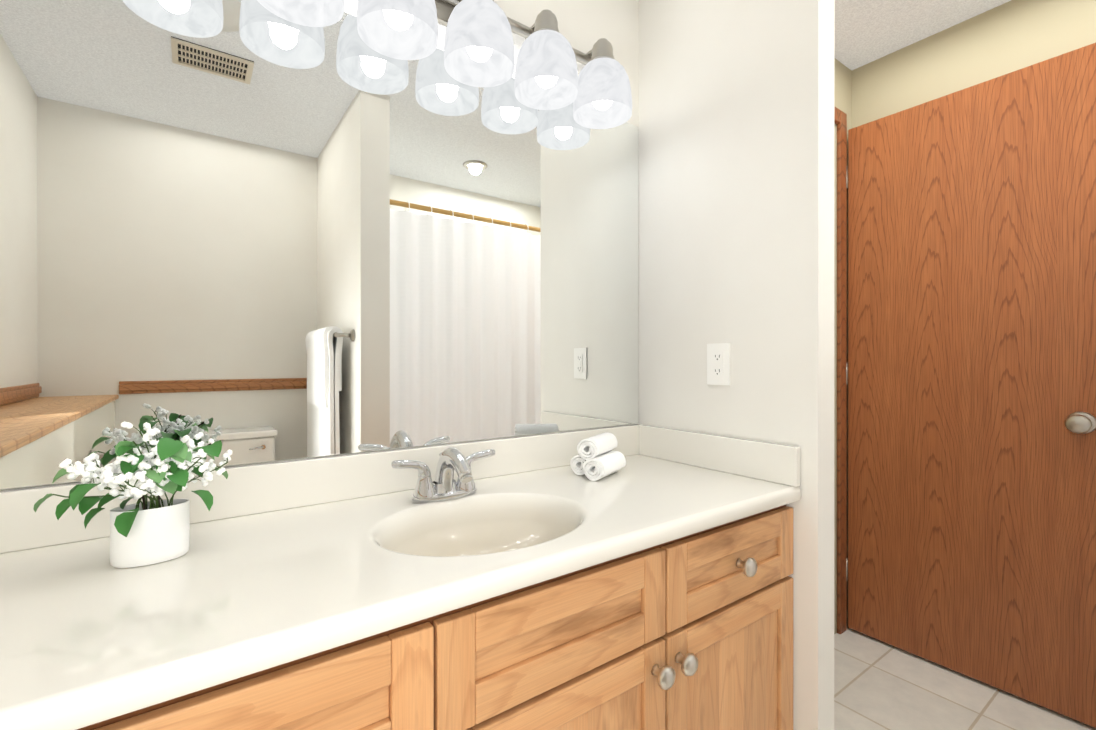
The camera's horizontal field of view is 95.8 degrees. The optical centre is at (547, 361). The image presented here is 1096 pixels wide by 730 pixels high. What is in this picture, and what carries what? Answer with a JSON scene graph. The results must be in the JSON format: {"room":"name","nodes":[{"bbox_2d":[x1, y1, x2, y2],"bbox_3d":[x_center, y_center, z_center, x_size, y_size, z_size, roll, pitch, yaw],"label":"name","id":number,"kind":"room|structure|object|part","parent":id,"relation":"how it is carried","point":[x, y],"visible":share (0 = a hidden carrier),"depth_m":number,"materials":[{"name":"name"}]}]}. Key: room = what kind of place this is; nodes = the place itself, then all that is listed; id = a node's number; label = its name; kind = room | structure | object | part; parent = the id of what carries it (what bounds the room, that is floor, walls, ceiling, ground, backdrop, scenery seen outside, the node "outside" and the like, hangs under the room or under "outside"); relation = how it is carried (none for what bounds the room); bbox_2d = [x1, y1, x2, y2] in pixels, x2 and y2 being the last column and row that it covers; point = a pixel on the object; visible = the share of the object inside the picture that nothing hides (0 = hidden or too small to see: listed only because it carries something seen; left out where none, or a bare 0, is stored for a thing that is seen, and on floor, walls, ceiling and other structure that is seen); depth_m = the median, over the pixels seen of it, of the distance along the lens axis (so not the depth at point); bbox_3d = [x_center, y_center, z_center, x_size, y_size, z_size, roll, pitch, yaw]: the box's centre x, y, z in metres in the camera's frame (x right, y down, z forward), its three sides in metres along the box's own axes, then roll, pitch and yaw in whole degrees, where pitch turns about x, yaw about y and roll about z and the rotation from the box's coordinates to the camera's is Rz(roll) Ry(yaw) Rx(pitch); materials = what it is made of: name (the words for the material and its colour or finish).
{"room":"bathroom","nodes":[
{"label":"bathroom","id":0,"kind":"room"},
{"bbox_2d":[0,0,638,490],"bbox_3d":[-0.459,-0.060,1.144,1.950,2.320,0.100,0,0,-36],"label":"wall","id":1,"kind":"structure","parent":0,"point":[584,26],"depth_m":1.50,"materials":[{"name":"paint"}]},
{"bbox_2d":[0,0,637,489],"bbox_3d":[-0.311,-0.281,1.185,1.490,0.968,0.004,0,0,-36],"label":"mirror","id":2,"kind":"object","parent":1,"relation":"attached to","point":[250,230],"visible":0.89,"depth_m":1.02,"materials":[{"name":"clear glass"}]},
{"bbox_2d":[0,424,641,553],"bbox_3d":[-0.304,0.253,1.177,1.494,0.095,0.021,0,0,-36],"label":"backsplash","id":3,"kind":"structure","parent":1,"relation":"attached to","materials":[{"name":"stone"}]},
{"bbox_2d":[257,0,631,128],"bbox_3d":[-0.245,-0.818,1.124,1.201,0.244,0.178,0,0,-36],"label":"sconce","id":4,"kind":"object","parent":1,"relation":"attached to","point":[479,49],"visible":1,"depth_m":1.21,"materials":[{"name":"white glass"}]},
{"bbox_2d":[639,0,834,729],"bbox_3d":[0.497,-0.060,1.415,0.080,2.320,0.574,0,0,-36],"label":"wall","id":5,"kind":"structure","parent":0,"point":[736,174],"depth_m":1.30,"materials":[{"name":"paint"}]},
{"bbox_2d":[707,343,729,384],"bbox_3d":[0.472,0.008,1.374,0.009,0.115,0.072,0,0,-36],"label":"electrical outlet","id":6,"kind":"object","parent":5,"relation":"attached to","point":[718,363],"visible":1,"depth_m":1.37,"materials":[{"name":"white plastic"}]},
{"bbox_2d":[834,58,851,633],"bbox_3d":[0.888,-0.060,1.865,1.080,2.320,0.100,0,0,-36],"label":"wall","id":7,"kind":"structure","parent":0,"point":[842,87],"depth_m":2.00,"materials":[{"name":"paint"}]},
{"bbox_2d":[834,106,846,633],"bbox_3d":[0.882,0.045,1.789,0.822,2.110,0.016,0,0,-36],"label":"door frame","id":8,"kind":"structure","parent":7,"relation":"attached to","point":[840,118],"depth_m":2.00,"materials":[{"name":"brown wood"}]},
{"bbox_2d":[846,43,1095,727],"bbox_3d":[1.445,0.071,1.736,0.045,2.033,0.742,0,0,-36],"label":"door","id":9,"kind":"structure","parent":7,"relation":"in","point":[971,372],"depth_m":1.68,"materials":[{"name":"brown wood"}]},
{"bbox_3d":[1.219,0.050,2.023,0.012,1.690,0.012,0,0,-36],"label":"door hinge","id":10,"kind":"part","parent":9,"relation":"part of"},
{"bbox_2d":[1064,412,1095,433],"bbox_3d":[1.607,0.185,1.492,0.140,0.066,0.066,0,0,-36],"label":"doorknob set","id":11,"kind":"object","parent":9,"relation":"attached to","point":[1080,422],"depth_m":1.46,"materials":[{"name":"silver metal"}]},
{"bbox_2d":[834,0,1010,70],"bbox_3d":[0.618,-1.270,0.569,3.030,0.100,2.290,0,0,-36],"label":"ceiling","id":12,"kind":"structure","parent":0,"point":[867,31],"depth_m":1.78,"materials":[{"name":"white paint"}]},
{"bbox_2d":[834,626,1095,729],"bbox_3d":[0.618,1.150,0.570,3.030,0.100,2.290,0,0,-36],"label":"floor","id":13,"kind":"structure","parent":0,"point":[880,685],"depth_m":1.61,"materials":[{"name":"tile"}]},
{"bbox_2d":[0,424,800,729],"bbox_3d":[-0.149,0.643,0.961,1.494,0.915,0.554,0,0,-36],"label":"bathroom vanity","id":14,"kind":"object","parent":13,"relation":"on","point":[532,582],"visible":1,"depth_m":0.80,"materials":[{"name":"brown wood"}]},
{"bbox_2d":[33,421,231,567],"bbox_3d":[-0.599,0.193,0.731,0.226,0.211,0.145,0,0,-36],"label":"plant","id":15,"kind":"object","parent":14,"relation":"on","point":[146,532],"visible":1,"depth_m":0.73,"materials":[{"name":"white ceramic"}]},
{"bbox_2d":[391,447,494,502],"bbox_3d":[-0.203,0.242,1.063,0.244,0.114,0.150,0,0,-36],"label":"faucet","id":16,"kind":"object","parent":14,"relation":"on","point":[444,489],"depth_m":1.07,"materials":[{"name":"silver metal"}]},
{"bbox_2d":[570,432,625,480],"bbox_3d":[0.130,0.248,1.318,0.116,0.101,0.155,0,0,32],"label":"rolled towels","id":17,"kind":"object","parent":14,"relation":"on","point":[595,459],"visible":1,"depth_m":1.27,"materials":[{"name":"white fabric"}]},
{"bbox_2d":[852,0,1095,127],"bbox_3d":[1.896,-0.060,1.302,0.100,2.320,1.990,0,0,-36],"label":"wall","id":18,"kind":"structure","parent":0,"point":[1005,38],"depth_m":1.76,"materials":[{"name":"paint"}]}
]}

